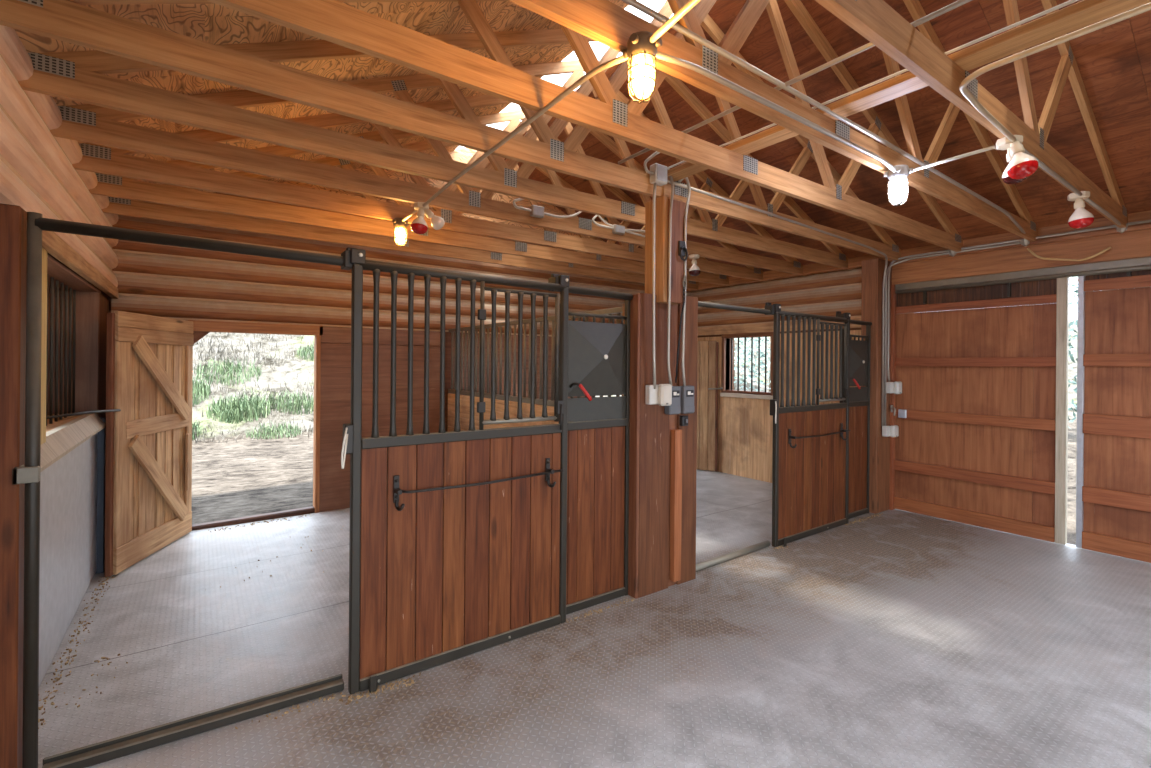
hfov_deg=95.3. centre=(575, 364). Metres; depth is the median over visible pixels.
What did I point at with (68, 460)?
panel
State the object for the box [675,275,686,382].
cable
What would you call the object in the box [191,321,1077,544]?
ground
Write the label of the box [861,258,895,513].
end post
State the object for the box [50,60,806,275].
roof truss
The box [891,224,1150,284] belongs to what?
lintel
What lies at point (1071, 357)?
tree
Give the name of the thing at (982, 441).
sliding barn door
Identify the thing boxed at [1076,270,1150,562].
sliding barn door
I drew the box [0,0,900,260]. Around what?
roof truss
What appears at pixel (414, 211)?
conduit
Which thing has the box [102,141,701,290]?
roof truss
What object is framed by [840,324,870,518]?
panel
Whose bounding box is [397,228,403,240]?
glass jar
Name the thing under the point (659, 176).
junction box
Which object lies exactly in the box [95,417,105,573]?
trim
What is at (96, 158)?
roof truss
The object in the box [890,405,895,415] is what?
latch
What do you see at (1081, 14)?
board
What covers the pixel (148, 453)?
plank door
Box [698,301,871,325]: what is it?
door track
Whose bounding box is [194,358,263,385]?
clump
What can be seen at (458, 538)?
door
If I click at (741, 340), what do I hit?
tree
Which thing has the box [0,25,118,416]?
wall
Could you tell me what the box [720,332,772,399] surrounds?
window
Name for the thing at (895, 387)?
outlet box
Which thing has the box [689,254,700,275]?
heat lamp
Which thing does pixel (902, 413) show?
strike plate
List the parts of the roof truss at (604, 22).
gusset plate, gusset plate, gusset plate, gusset plate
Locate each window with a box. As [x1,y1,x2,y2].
[41,230,117,443]
[457,0,673,148]
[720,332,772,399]
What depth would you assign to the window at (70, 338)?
3.90 m
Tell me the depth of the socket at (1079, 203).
3.61 m
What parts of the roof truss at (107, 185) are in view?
gusset plate, gusset plate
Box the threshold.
[192,506,314,530]
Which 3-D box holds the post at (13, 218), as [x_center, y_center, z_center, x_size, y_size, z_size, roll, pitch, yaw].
[-2.251,0.519,1.898,0.352,2.225,0.100,0,0,-36]
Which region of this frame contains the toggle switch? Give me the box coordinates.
[680,416,687,425]
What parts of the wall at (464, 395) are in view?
rail, board panel, rail, post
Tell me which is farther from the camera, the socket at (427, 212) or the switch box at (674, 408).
the socket at (427, 212)
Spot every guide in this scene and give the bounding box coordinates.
[369,674,376,692]
[782,537,786,546]
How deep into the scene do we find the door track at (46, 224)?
2.29 m
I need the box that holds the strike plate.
[898,409,906,417]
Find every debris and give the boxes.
[38,576,127,728]
[205,514,341,589]
[235,596,637,728]
[771,513,882,548]
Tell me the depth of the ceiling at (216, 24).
3.24 m
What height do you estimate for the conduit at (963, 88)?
0.037 m
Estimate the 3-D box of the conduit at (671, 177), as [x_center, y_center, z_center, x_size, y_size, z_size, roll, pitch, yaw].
[0.675,-0.615,3.769,0.155,1.588,0.068,0,0,-44]
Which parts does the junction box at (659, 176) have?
plate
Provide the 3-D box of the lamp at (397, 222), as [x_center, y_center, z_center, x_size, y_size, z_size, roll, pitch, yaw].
[-1.474,-1.107,4.422,0.127,0.231,0.127,0,0,-13]
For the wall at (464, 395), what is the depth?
5.45 m
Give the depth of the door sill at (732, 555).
4.46 m
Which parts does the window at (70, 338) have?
sill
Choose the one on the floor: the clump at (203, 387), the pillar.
the pillar
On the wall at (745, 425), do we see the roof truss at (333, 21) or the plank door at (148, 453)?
the roof truss at (333, 21)
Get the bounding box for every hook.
[46,409,120,418]
[678,241,687,260]
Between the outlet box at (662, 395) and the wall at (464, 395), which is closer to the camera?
the outlet box at (662, 395)
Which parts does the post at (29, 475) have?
strike plate, tube post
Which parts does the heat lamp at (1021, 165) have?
bulb, bulb, bulb, bulb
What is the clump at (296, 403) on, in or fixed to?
on the ground at (244, 477)
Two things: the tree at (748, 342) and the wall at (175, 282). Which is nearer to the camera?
the wall at (175, 282)
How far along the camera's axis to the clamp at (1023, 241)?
5.04 m
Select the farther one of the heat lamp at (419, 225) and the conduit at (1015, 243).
the conduit at (1015, 243)
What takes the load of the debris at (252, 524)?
on the floor
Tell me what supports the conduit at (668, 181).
attached to the roof truss at (69, 21)
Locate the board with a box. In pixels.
[667,0,1150,180]
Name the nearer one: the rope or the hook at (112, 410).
the hook at (112, 410)
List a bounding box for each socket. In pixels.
[417,208,424,217]
[424,209,433,218]
[1006,148,1012,161]
[1010,141,1024,156]
[1074,198,1084,208]
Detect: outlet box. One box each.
[645,384,671,405]
[882,425,898,437]
[886,381,901,393]
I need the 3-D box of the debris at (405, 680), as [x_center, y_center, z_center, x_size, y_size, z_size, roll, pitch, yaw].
[-0.532,1.640,3.005,2.375,0.009,0.176,0,0,-36]
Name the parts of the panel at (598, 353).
frame post, feed handle, plank panel, rail, rail, frame post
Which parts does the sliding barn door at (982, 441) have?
door rail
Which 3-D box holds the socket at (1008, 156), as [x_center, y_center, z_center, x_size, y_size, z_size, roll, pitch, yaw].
[2.340,-1.122,2.805,0.063,0.079,0.058,0,0,-36]
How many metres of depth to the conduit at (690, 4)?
1.79 m
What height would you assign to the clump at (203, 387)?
1.194 m
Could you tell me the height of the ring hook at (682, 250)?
0.148 m
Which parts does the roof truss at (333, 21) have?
gusset plate, gusset plate, gusset plate, gusset plate, gusset plate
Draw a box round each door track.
[35,218,632,299]
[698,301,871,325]
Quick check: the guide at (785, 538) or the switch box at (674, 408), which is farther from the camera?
the guide at (785, 538)
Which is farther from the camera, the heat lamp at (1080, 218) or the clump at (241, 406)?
the clump at (241, 406)
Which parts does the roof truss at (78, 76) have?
gusset plate, gusset plate, gusset plate, gusset plate, gusset plate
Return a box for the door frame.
[188,320,322,512]
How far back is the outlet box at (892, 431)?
5.90 m
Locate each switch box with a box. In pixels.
[665,386,680,414]
[680,386,694,413]
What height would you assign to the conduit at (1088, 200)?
0.074 m
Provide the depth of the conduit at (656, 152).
3.60 m
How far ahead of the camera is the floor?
2.88 m
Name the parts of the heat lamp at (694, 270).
bulb, bulb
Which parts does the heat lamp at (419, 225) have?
bulb, bulb, bulb, bulb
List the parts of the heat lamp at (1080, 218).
bulb, bulb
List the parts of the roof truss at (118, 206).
gusset plate, gusset plate, gusset plate, gusset plate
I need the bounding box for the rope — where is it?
[1027,247,1110,260]
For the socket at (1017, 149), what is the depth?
2.71 m
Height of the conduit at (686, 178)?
1.568 m
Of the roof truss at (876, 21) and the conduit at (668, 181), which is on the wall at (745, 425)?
the roof truss at (876, 21)
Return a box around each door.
[104,310,193,576]
[341,247,569,694]
[697,341,717,471]
[765,302,850,546]
[894,257,1150,544]
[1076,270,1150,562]
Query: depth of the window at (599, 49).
4.76 m
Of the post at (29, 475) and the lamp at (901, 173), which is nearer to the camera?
the post at (29, 475)
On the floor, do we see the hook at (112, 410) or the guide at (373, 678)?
the guide at (373, 678)
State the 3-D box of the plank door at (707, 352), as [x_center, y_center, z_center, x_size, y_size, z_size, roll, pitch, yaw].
[1.722,0.642,8.386,1.095,2.020,0.088,0,0,27]
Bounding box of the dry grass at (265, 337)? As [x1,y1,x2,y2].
[192,332,313,442]
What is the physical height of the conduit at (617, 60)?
0.041 m
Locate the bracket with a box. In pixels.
[193,331,209,343]
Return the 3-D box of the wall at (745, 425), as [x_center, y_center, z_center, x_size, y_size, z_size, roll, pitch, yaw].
[3.802,0.171,6.098,0.280,3.020,7.500,0,0,-36]
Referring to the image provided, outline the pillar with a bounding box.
[628,196,697,598]
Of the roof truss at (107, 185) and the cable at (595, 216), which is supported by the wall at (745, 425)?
the roof truss at (107, 185)
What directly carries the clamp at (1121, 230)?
attached to the lintel
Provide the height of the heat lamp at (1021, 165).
0.233 m
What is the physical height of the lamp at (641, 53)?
0.231 m
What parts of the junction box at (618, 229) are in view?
plate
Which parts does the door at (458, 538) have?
latch cord, frame post, rail, plank panel, rail, rail, gate rail, gate rail, gate post, frame post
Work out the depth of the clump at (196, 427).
10.86 m
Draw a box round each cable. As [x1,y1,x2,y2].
[513,198,581,217]
[592,215,644,232]
[598,215,644,236]
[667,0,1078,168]
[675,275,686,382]
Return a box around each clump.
[192,373,211,406]
[192,417,207,439]
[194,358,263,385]
[201,389,276,423]
[246,418,302,439]
[261,390,313,414]
[297,342,313,360]
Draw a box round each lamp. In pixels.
[392,218,408,246]
[411,202,444,233]
[622,31,661,103]
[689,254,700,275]
[884,165,912,205]
[996,135,1038,183]
[1067,191,1093,228]
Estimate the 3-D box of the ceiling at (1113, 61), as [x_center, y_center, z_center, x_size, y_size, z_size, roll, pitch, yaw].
[2.532,-1.943,5.147,3.920,1.672,7.750,0,0,-36]
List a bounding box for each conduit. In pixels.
[402,210,417,221]
[423,55,627,206]
[618,0,971,163]
[621,0,1024,233]
[644,151,659,174]
[648,0,700,42]
[652,183,656,388]
[656,51,895,171]
[667,169,673,384]
[667,179,887,425]
[678,177,690,385]
[884,242,1021,425]
[887,220,1150,381]
[913,145,994,171]
[959,2,1150,141]
[1024,148,1082,195]
[1084,198,1120,225]
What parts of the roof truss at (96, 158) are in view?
gusset plate, gusset plate, gusset plate, gusset plate, gusset plate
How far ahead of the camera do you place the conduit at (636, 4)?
2.57 m
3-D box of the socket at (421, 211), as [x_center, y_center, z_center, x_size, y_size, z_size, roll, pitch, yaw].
[-1.174,-1.151,3.982,0.059,0.078,0.061,0,0,-36]
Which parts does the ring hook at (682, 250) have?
hook plate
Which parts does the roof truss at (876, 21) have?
gusset plate, gusset plate, gusset plate, gusset plate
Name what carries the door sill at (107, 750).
on the floor
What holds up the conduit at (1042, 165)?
attached to the roof truss at (876, 21)
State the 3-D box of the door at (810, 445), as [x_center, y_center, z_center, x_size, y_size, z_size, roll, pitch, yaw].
[2.312,0.549,5.145,1.359,2.231,0.182,0,0,-36]
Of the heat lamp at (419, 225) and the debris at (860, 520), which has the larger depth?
the debris at (860, 520)
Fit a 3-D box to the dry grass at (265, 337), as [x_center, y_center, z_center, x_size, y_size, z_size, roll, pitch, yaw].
[-10.379,-0.822,15.265,12.183,5.027,12.001,0,0,-36]
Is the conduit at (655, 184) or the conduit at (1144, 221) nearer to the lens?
the conduit at (655, 184)
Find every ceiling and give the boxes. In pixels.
[15,0,628,192]
[504,0,1150,276]
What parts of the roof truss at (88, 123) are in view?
gusset plate, gusset plate, gusset plate, gusset plate, gusset plate, gusset plate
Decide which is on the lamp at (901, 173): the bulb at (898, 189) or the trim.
the bulb at (898, 189)
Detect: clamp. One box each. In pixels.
[948,250,955,256]
[1020,238,1029,246]
[1115,223,1127,232]
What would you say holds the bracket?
attached to the door frame
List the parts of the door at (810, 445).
frame post, latch cord, plank panel, rail, rail, rail, gate rail, gate rail, gate post, frame post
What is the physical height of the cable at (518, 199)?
0.142 m
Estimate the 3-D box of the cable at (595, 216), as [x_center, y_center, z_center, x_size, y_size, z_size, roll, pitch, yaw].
[0.536,-1.357,5.160,0.946,0.134,0.036,0,0,-36]
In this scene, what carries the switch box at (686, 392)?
attached to the pillar
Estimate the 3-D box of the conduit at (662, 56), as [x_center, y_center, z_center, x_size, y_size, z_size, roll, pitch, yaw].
[1.103,-1.181,2.564,2.002,0.044,0.034,0,0,-36]
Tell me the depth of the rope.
4.81 m
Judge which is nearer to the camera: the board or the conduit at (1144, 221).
the board
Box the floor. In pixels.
[38,470,1150,767]
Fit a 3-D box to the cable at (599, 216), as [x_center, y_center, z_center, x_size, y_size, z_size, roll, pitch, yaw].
[0.496,-1.345,5.122,0.756,0.156,0.028,0,0,-36]
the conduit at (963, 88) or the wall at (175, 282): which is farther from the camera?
the wall at (175, 282)
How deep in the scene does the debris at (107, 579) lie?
2.89 m
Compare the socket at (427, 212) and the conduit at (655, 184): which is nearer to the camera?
the conduit at (655, 184)
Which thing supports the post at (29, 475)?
on the floor
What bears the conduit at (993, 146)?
attached to the lamp at (901, 173)
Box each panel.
[39,413,104,685]
[558,300,629,614]
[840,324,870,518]
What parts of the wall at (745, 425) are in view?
plate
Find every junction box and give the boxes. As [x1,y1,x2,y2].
[530,205,543,217]
[612,224,624,234]
[650,163,667,185]
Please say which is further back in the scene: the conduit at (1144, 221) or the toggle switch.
the conduit at (1144, 221)
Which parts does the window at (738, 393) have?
sill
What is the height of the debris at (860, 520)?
0.009 m
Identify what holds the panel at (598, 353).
on the floor
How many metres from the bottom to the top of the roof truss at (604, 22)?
1.625 m
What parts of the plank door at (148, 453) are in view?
rail, rail, rail, rail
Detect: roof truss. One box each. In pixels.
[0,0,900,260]
[18,29,851,269]
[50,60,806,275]
[72,95,766,281]
[89,110,732,285]
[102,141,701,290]
[206,0,962,251]
[509,0,1037,241]
[815,0,1127,227]
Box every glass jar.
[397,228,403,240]
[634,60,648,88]
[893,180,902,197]
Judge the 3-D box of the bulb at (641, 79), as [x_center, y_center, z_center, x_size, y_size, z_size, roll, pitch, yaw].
[0.246,-1.065,1.955,0.086,0.146,0.086,0,0,-36]
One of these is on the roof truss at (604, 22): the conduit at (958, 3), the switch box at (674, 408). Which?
the conduit at (958, 3)
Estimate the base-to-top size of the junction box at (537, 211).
0.090 m
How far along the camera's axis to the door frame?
5.71 m
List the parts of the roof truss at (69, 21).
gusset plate, gusset plate, gusset plate, gusset plate, gusset plate, gusset plate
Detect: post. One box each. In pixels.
[0,203,26,767]
[12,212,41,767]
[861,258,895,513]
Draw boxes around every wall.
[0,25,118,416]
[105,148,644,511]
[448,304,624,431]
[686,210,1150,482]
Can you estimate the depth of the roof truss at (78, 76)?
3.16 m
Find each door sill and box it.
[42,674,343,767]
[696,540,769,571]
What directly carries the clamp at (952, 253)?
attached to the lintel
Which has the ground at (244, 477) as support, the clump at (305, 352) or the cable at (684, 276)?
the clump at (305, 352)
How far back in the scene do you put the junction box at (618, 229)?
5.03 m
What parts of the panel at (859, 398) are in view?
frame post, plank panel, rail, rail, frame post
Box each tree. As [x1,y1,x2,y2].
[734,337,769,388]
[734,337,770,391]
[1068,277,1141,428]
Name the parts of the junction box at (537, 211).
plate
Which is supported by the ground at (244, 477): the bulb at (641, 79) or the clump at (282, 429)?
the clump at (282, 429)
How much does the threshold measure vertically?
0.090 m
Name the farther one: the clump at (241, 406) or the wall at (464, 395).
the clump at (241, 406)

